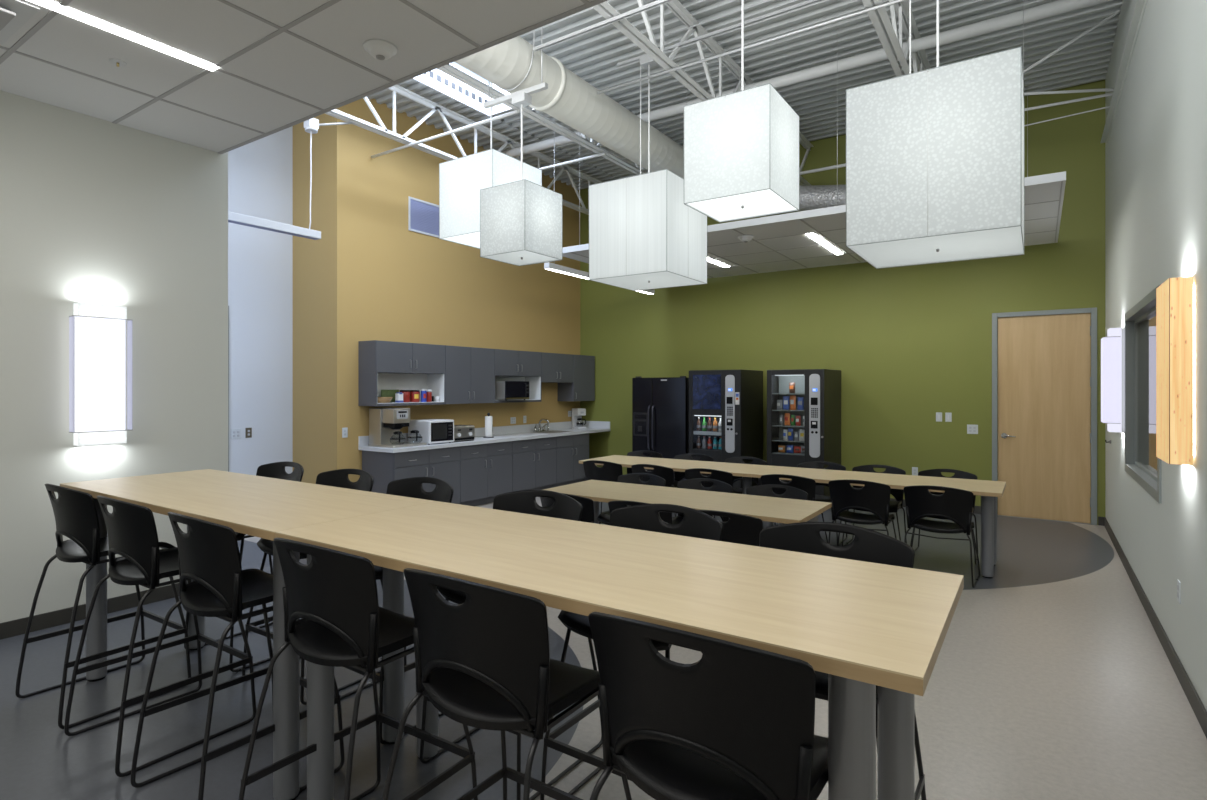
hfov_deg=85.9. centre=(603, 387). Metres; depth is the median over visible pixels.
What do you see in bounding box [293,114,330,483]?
wall
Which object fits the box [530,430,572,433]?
sink
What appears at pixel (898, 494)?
chair
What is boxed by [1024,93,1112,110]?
bar
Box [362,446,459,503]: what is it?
base cabinet
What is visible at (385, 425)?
basket
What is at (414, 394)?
canister
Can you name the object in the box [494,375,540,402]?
niche shelf
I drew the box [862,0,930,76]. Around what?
joist
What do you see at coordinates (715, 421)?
bottle
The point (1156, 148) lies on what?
wall
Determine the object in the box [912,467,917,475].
wall plate
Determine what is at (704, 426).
bottle
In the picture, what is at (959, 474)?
chair
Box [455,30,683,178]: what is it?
duct
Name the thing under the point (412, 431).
glass decanter
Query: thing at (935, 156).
pendant lamp
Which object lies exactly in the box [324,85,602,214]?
joist
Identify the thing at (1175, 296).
sconce
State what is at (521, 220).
pendant lamp
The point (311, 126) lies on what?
linear pendant
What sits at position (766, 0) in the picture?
conduit pipe
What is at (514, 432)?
countertop
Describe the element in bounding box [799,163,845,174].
pipe
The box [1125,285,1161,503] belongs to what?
window
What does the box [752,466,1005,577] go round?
table
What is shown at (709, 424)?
bottle
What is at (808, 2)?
channel
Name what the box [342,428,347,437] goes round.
wall plate
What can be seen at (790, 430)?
snack packet
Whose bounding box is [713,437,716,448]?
bottle
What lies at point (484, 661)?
bar stool
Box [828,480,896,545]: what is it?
chair
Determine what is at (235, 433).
wall plate
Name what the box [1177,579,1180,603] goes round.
wall plate
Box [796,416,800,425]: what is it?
snack packet
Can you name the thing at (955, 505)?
chair
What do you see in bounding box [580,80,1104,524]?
wall
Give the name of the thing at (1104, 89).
bar
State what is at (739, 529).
chair
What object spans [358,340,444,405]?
upper cabinet
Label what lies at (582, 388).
upper cabinet
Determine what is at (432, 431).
countertop microwave
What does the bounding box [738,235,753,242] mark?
smoke detector
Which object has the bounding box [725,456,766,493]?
chair
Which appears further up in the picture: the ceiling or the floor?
the ceiling
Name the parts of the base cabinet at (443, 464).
drawer, door, drawer, door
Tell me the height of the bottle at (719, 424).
0.190 m
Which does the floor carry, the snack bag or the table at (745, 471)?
the table at (745, 471)
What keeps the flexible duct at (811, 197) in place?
attached to the duct at (512, 65)
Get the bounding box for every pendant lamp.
[439,83,541,248]
[480,92,561,265]
[589,55,706,290]
[684,0,798,222]
[846,0,1023,268]
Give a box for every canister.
[399,390,409,401]
[410,390,419,401]
[421,389,425,401]
[426,390,431,401]
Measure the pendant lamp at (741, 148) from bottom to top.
2.206 m
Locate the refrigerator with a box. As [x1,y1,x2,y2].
[632,376,688,480]
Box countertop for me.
[358,421,609,452]
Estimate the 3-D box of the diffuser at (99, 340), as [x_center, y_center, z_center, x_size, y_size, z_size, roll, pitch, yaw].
[-3.396,-0.090,4.381,0.080,0.930,0.260,0,0,34]
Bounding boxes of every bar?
[1024,10,1119,72]
[1024,88,1113,94]
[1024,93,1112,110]
[1024,106,1109,125]
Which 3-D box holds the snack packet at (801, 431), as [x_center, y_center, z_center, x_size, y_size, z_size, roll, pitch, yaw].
[2.575,0.612,8.409,0.070,0.150,0.046,0,0,23]
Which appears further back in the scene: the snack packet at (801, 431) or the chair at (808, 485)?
the snack packet at (801, 431)
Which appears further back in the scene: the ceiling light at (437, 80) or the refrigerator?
the refrigerator
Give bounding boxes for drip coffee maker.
[572,408,585,428]
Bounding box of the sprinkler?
[109,58,126,66]
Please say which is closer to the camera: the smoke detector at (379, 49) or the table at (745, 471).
the smoke detector at (379, 49)
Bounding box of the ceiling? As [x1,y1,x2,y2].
[0,0,592,151]
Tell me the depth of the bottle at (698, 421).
9.16 m
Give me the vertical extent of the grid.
0.006 m
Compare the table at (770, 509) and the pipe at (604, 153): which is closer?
the table at (770, 509)
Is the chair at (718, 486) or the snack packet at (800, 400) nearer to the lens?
the chair at (718, 486)
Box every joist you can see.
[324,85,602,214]
[437,64,647,174]
[592,0,813,185]
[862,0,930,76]
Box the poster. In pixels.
[693,374,720,408]
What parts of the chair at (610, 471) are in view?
backrest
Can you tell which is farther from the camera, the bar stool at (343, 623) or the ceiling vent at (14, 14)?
the ceiling vent at (14, 14)
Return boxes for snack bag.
[381,390,398,401]
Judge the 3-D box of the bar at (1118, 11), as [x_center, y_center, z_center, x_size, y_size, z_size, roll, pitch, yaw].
[4.084,-3.080,6.412,0.028,0.527,1.670,0,0,-35]
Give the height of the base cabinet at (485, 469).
0.820 m
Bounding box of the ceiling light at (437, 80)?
[412,63,512,116]
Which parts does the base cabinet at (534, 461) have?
drawer, door, drawer, door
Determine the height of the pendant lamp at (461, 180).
2.016 m
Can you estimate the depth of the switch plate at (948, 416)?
8.15 m
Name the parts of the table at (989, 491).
leg, leg, leg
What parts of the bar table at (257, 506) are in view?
leg, leg, leg, leg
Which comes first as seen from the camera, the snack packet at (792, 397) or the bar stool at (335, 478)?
the bar stool at (335, 478)
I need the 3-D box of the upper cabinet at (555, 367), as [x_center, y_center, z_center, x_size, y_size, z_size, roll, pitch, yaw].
[-0.847,-0.320,10.364,0.355,0.460,0.818,0,0,34]
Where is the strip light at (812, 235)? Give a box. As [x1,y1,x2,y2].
[807,233,842,254]
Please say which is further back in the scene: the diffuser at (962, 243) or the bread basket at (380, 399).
the bread basket at (380, 399)
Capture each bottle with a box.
[697,417,700,430]
[697,436,700,447]
[702,417,706,430]
[702,436,706,448]
[707,418,711,430]
[707,436,711,448]
[713,418,716,430]
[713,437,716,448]
[718,418,720,431]
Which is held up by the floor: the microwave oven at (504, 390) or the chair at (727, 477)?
the chair at (727, 477)
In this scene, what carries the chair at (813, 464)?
on the floor
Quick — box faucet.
[533,418,548,431]
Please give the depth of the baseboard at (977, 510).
7.97 m
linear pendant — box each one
[228,118,352,239]
[544,262,654,293]
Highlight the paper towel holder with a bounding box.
[483,413,493,437]
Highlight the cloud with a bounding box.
[562,0,1065,277]
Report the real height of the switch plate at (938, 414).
0.115 m
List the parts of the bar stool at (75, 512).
backrest, leg, seat, seat frame, leg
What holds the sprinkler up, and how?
attached to the ceiling
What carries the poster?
attached to the vending machine at (735, 397)
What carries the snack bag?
in the upper cabinet at (382, 365)
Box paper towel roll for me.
[485,416,491,436]
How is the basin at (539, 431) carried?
in the sink at (549, 431)
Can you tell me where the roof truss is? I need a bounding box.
[367,79,617,189]
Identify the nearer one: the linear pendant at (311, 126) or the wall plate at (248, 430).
the linear pendant at (311, 126)
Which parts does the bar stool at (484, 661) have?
leg, backrest, seat, seat frame, leg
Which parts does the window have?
pane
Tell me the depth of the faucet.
10.27 m
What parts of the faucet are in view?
spout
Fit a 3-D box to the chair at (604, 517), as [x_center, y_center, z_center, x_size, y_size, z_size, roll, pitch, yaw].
[0.249,1.161,5.691,0.536,0.777,0.484,0,0,34]
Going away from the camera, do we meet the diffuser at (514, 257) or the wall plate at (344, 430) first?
the diffuser at (514, 257)
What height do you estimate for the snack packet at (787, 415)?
0.160 m
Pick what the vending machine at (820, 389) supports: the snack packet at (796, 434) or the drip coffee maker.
the snack packet at (796, 434)
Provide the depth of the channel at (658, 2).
4.96 m
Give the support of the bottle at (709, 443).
in the vending machine at (735, 397)
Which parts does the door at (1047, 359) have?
handle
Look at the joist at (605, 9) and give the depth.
5.85 m
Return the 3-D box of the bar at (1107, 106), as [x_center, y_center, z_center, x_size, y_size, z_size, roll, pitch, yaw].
[4.396,-2.765,6.877,1.575,0.044,0.014,0,0,44]
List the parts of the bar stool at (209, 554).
leg, backrest, seat, seat frame, leg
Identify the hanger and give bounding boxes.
[483,26,547,108]
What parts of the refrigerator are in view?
dispenser frame, dispenser panel, door, handle, handle, door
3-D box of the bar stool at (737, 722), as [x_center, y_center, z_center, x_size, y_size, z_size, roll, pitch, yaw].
[0.258,1.006,1.436,0.560,1.086,0.563,0,0,34]
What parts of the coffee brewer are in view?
control panel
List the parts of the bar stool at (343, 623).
leg, backrest, seat, seat frame, leg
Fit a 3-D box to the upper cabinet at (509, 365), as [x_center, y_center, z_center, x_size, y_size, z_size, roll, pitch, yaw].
[-1.365,-0.170,9.592,0.355,0.760,1.038,0,0,34]
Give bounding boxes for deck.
[496,105,647,178]
[520,0,1122,146]
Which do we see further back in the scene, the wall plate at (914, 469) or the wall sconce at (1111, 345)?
the wall plate at (914, 469)
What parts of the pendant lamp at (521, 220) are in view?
wire frame, lamp shade, stem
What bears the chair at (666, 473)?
on the floor
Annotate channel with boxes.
[533,0,672,51]
[617,0,822,66]
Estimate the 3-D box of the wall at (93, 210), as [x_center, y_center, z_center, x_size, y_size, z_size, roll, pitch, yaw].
[-4.467,-0.800,2.998,0.120,4.700,5.210,0,0,34]
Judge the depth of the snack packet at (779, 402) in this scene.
8.56 m
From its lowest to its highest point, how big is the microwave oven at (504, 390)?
0.275 m
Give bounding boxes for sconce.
[69,302,131,445]
[1101,328,1121,431]
[1156,276,1193,464]
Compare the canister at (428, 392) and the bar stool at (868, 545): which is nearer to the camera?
the bar stool at (868, 545)
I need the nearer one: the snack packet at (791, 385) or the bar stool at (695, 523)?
the bar stool at (695, 523)
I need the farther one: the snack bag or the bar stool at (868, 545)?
the snack bag
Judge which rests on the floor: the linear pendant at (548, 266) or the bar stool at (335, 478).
the bar stool at (335, 478)
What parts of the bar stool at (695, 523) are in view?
leg, seat, backrest, leg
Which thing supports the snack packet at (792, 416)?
on the vending machine at (820, 389)
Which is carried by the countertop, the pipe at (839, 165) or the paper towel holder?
the paper towel holder
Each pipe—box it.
[371,110,518,157]
[538,152,605,169]
[597,0,905,93]
[635,0,771,46]
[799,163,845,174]
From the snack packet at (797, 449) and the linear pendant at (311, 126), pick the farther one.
the snack packet at (797, 449)
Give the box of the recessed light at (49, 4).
[28,0,218,70]
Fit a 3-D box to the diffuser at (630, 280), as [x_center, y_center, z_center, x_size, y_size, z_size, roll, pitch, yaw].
[0.418,-0.984,5.943,0.785,0.003,0.785,0,0,34]
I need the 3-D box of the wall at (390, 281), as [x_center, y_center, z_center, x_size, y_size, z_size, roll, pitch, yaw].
[-1.774,-1.000,9.409,0.120,5.100,4.739,0,0,34]
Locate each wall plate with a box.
[231,429,240,438]
[246,428,251,437]
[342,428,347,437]
[510,417,515,423]
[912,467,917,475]
[967,424,977,433]
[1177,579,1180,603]
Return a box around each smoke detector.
[363,39,396,59]
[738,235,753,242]
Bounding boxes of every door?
[228,306,228,471]
[992,307,1096,524]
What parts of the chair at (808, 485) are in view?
backrest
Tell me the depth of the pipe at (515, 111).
7.04 m
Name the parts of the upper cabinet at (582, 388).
door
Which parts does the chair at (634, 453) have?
backrest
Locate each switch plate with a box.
[936,412,941,421]
[945,413,951,421]
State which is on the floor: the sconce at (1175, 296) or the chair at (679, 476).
the chair at (679, 476)
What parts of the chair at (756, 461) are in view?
seat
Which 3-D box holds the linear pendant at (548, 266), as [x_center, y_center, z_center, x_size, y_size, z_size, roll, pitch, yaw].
[0.033,-2.448,8.944,0.080,2.004,2.600,0,0,34]
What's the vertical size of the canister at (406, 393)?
0.150 m
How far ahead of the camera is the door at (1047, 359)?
7.61 m
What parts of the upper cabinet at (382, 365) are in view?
door, door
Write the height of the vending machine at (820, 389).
1.790 m
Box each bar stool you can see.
[15,484,190,728]
[64,496,255,776]
[130,512,344,799]
[184,461,303,671]
[238,537,477,799]
[242,469,382,704]
[341,477,453,743]
[382,568,631,799]
[420,490,602,799]
[540,504,723,799]
[588,612,827,799]
[760,522,925,799]
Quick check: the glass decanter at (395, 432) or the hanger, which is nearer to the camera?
the hanger
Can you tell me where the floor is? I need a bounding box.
[0,497,1206,799]
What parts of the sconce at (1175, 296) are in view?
plate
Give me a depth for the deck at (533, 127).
9.27 m
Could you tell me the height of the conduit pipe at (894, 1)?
0.023 m
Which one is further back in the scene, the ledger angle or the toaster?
the toaster
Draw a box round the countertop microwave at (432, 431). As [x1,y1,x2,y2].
[408,419,453,444]
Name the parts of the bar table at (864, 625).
leg, leg, leg, leg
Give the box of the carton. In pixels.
[395,392,402,402]
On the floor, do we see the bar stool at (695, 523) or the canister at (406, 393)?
the bar stool at (695, 523)
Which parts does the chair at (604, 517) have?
seat, backrest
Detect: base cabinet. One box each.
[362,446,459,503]
[456,441,511,505]
[512,437,556,491]
[552,433,588,487]
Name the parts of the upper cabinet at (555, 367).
door, door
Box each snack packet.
[777,400,781,409]
[778,445,784,452]
[783,396,788,409]
[783,429,787,439]
[785,413,789,425]
[787,445,792,452]
[788,428,792,440]
[789,383,794,392]
[790,395,795,409]
[791,415,794,425]
[794,431,798,440]
[794,446,800,452]
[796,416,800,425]
[797,397,803,409]
[799,429,804,440]
[801,446,804,453]
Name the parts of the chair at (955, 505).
leg, backrest, seat frame, seat, leg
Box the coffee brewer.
[368,408,425,447]
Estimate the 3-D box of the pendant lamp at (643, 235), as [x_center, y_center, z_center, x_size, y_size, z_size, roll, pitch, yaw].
[0.418,-1.997,5.942,0.795,2.066,0.795,0,0,34]
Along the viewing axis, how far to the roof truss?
8.67 m
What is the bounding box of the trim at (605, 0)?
[222,0,607,153]
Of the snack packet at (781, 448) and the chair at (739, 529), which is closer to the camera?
the chair at (739, 529)
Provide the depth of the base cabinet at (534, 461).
9.38 m
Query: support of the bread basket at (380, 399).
in the upper cabinet at (382, 365)
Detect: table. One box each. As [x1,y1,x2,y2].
[60,469,435,799]
[275,501,963,799]
[543,480,831,524]
[579,455,775,527]
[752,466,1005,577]
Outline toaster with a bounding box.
[454,425,474,441]
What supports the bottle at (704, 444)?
in the vending machine at (735, 397)
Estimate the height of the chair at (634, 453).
0.777 m
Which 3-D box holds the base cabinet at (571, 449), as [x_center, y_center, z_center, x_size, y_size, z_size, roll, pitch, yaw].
[-0.701,1.140,10.327,0.617,0.820,0.858,0,0,34]
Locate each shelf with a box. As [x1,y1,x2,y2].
[358,372,444,405]
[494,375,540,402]
[693,430,720,449]
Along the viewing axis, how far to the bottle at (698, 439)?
9.16 m
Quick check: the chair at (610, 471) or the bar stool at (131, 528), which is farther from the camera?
the chair at (610, 471)
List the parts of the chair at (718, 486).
seat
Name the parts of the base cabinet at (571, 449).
drawer, door, drawer, door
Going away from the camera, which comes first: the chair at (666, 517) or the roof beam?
the chair at (666, 517)
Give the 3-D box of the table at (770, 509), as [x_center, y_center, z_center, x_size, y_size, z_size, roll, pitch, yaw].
[0.563,1.190,4.973,2.120,0.720,0.750,0,0,34]
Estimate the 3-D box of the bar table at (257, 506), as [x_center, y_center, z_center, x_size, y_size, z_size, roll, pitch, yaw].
[-1.827,1.030,3.194,2.089,1.040,0.750,0,0,34]
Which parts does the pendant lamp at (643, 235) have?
wire frame, lamp shade, stem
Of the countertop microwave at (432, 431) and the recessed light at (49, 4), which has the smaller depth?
the recessed light at (49, 4)
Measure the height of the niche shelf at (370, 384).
0.390 m
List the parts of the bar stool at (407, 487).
leg, seat, leg, backrest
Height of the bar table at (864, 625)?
1.040 m
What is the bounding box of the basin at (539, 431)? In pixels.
[539,431,566,432]
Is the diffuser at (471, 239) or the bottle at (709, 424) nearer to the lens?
the diffuser at (471, 239)
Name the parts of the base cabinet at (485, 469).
drawer, door, drawer, door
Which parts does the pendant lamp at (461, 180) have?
wire frame, lamp shade, stem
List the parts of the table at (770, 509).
leg, leg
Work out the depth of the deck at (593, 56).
6.59 m
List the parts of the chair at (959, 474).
leg, backrest, seat, leg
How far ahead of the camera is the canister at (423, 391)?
8.09 m
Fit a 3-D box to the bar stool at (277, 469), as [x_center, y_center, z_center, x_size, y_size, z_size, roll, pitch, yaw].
[-2.086,1.006,3.893,0.560,1.086,0.563,0,0,34]
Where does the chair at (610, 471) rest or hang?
on the floor
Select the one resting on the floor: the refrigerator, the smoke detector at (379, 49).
the refrigerator
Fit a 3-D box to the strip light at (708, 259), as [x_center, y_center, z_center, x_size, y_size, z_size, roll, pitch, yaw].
[1.380,-1.649,8.386,0.070,0.007,1.070,0,0,34]
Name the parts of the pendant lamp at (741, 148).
wire frame, lamp shade, stem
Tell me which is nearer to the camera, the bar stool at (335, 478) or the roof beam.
the bar stool at (335, 478)
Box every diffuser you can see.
[75,316,124,431]
[442,232,479,247]
[484,250,556,264]
[594,271,702,289]
[687,189,795,220]
[849,226,1022,266]
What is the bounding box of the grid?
[0,0,604,153]
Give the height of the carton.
0.125 m
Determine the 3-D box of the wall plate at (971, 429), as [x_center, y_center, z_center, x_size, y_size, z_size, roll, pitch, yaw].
[4.559,0.510,8.014,0.118,0.115,0.009,0,0,34]
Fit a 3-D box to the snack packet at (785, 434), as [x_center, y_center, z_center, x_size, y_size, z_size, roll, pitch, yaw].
[2.392,0.617,8.531,0.046,0.140,0.060,0,0,-41]
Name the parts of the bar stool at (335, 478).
leg, seat, leg, backrest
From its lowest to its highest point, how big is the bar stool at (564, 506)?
1.086 m
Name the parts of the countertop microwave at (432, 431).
door, frame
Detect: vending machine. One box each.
[689,370,762,487]
[767,369,840,495]
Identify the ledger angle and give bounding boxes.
[1101,0,1147,145]
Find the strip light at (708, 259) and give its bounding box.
[707,258,728,266]
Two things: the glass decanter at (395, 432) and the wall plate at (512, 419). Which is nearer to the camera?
the glass decanter at (395, 432)
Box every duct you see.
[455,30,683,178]
[799,185,845,210]
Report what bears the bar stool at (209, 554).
on the floor
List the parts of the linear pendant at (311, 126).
power cord, support arm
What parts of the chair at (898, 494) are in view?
leg, seat, backrest, leg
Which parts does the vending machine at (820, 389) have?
shelf rail, shelf rail, shelf rail, shelf rail, shelf rail, panel, control panel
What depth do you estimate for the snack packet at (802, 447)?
8.39 m
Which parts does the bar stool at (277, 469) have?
leg, seat, leg, backrest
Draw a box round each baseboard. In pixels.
[0,581,186,639]
[890,498,1103,525]
[1104,517,1206,737]
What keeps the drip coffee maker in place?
on the countertop
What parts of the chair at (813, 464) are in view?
backrest, seat, leg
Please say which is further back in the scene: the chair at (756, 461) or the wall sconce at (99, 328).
the chair at (756, 461)
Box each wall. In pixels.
[0,90,227,622]
[228,126,292,475]
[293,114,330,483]
[331,98,579,481]
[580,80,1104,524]
[1105,0,1206,710]
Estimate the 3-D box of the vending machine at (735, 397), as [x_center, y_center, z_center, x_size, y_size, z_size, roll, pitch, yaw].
[1.756,0.650,9.294,0.775,1.800,0.882,0,0,34]
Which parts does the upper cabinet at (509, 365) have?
door, door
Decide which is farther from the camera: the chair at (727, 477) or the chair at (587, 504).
the chair at (727, 477)
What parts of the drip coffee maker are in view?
tank, carafe handle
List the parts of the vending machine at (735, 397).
price rail, control panel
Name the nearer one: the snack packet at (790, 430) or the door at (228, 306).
the door at (228, 306)
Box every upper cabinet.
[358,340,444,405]
[445,345,493,403]
[494,349,540,402]
[540,352,572,382]
[558,355,594,400]
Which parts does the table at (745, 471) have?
leg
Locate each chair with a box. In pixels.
[540,493,593,522]
[583,460,622,512]
[597,473,665,524]
[608,500,671,523]
[627,450,661,505]
[631,464,673,487]
[672,453,714,517]
[672,478,731,523]
[685,468,732,492]
[699,510,762,546]
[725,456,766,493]
[746,484,807,528]
[761,474,827,542]
[797,461,846,545]
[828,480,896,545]
[842,465,906,545]
[904,485,979,587]
[910,469,977,564]
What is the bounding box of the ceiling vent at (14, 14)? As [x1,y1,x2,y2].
[0,0,39,44]
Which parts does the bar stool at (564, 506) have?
leg, seat, backrest, leg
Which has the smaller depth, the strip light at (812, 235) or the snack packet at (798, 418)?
the strip light at (812, 235)
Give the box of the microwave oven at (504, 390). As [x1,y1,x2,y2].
[495,381,528,399]
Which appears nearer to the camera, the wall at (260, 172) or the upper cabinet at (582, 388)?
the wall at (260, 172)
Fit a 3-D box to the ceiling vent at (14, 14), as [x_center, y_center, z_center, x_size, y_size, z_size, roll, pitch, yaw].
[-3.127,-1.812,3.058,0.580,0.049,0.580,0,0,34]
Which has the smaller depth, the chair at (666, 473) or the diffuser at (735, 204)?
the diffuser at (735, 204)
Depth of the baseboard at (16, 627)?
4.28 m
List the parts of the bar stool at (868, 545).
backrest, seat, leg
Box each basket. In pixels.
[378,397,392,402]
[383,423,408,428]
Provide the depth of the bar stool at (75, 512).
3.12 m
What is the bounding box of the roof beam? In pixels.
[502,0,1111,157]
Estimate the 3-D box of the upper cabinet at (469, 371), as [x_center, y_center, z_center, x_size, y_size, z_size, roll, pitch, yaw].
[-1.904,-0.170,8.786,0.355,0.760,0.898,0,0,34]
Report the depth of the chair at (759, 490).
5.19 m
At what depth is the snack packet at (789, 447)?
8.48 m
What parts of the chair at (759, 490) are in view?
backrest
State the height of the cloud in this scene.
1.800 m
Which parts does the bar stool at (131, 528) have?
backrest, leg, seat, seat frame, leg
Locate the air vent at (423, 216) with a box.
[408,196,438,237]
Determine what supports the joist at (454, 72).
attached to the wall at (908, 344)
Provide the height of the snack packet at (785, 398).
0.180 m
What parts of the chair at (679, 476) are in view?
backrest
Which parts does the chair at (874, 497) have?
leg, backrest, seat frame, seat, leg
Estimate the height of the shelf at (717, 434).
0.255 m
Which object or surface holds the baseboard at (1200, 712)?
attached to the wall at (1156, 148)
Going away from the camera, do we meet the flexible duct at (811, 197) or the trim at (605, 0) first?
the trim at (605, 0)
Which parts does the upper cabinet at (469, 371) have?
door, door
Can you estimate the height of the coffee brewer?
0.450 m
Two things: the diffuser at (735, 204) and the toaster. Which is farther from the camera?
the toaster
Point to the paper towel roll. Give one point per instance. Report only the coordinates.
(488, 419)
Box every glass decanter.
[390,431,405,443]
[407,430,421,442]
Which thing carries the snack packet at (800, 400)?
on the vending machine at (820, 389)
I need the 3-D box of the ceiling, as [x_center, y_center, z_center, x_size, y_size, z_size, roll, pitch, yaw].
[-1.962,-1.898,1.284,5.950,0.120,5.150,0,0,34]

